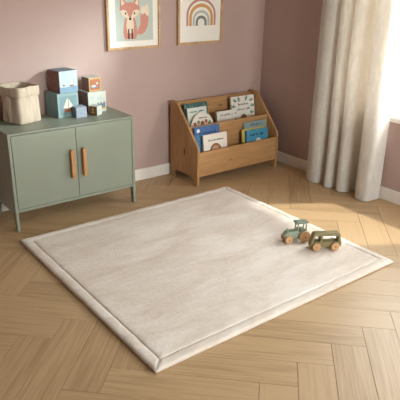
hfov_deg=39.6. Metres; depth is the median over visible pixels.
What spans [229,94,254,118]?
picture book
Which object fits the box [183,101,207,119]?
picture book
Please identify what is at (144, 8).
print
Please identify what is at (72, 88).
print
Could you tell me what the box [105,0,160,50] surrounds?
framed print
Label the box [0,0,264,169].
wall
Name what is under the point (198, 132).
picture book
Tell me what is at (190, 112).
picture book
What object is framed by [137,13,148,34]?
print
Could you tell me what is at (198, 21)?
framed print
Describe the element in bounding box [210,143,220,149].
print
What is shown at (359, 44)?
curtain
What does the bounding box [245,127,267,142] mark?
picture book
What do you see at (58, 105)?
box
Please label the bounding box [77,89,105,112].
box
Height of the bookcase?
0.648 m
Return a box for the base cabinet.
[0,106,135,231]
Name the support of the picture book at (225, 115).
on the bookcase
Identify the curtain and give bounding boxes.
[306,0,399,201]
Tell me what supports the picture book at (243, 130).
on the bookcase
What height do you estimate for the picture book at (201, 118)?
0.262 m
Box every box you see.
[45,91,78,117]
[47,67,77,93]
[72,105,86,117]
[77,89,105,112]
[82,75,100,91]
[89,104,101,115]
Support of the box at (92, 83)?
on the box at (85, 98)
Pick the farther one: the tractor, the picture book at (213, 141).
the picture book at (213, 141)
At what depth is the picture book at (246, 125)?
4.88 m
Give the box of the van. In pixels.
[308,230,341,250]
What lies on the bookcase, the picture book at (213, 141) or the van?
the picture book at (213, 141)
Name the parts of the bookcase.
panel, panel, panel, panel, panel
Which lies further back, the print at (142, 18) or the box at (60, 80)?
the print at (142, 18)
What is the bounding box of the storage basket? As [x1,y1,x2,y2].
[0,82,40,124]
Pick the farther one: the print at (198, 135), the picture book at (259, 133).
the picture book at (259, 133)
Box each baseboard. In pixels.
[1,162,178,211]
[277,151,399,204]
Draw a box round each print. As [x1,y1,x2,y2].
[60,86,77,92]
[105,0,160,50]
[120,2,139,17]
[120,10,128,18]
[123,17,136,38]
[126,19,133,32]
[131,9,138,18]
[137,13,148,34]
[140,4,148,15]
[177,0,222,44]
[196,134,200,150]
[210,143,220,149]
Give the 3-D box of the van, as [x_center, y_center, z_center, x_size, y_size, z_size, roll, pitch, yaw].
[0.782,0.251,3.477,0.202,0.112,0.089,-1,22,-5]
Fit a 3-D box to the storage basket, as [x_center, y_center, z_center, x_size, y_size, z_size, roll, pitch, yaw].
[-1.203,-0.652,3.731,0.201,0.249,0.203,14,25,30]
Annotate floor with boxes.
[0,160,399,399]
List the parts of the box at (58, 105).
picture panel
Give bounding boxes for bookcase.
[170,89,277,186]
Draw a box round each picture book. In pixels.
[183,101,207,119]
[186,106,206,125]
[190,112,212,126]
[193,124,219,151]
[202,131,226,151]
[215,109,234,121]
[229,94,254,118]
[241,126,263,143]
[243,119,265,128]
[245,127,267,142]
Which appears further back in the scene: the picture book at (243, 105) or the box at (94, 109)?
the picture book at (243, 105)
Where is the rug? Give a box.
[20,187,392,372]
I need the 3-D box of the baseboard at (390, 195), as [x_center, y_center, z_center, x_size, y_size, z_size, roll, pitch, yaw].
[2.223,0.343,3.398,0.016,0.098,5.484,-15,27,-35]
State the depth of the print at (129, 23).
4.18 m
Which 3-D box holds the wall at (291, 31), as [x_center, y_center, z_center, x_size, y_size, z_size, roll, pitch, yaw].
[2.344,-0.811,3.027,0.250,2.680,5.500,-15,27,-35]
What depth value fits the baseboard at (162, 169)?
4.71 m
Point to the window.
(395, 109)
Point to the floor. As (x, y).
(343, 343)
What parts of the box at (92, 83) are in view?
picture panel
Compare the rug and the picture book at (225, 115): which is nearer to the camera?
the rug
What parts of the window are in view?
sill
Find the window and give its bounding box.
[390,104,399,123]
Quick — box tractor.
[281,219,310,243]
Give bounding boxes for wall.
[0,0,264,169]
[260,0,399,191]
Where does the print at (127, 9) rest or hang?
attached to the framed print at (130, 24)

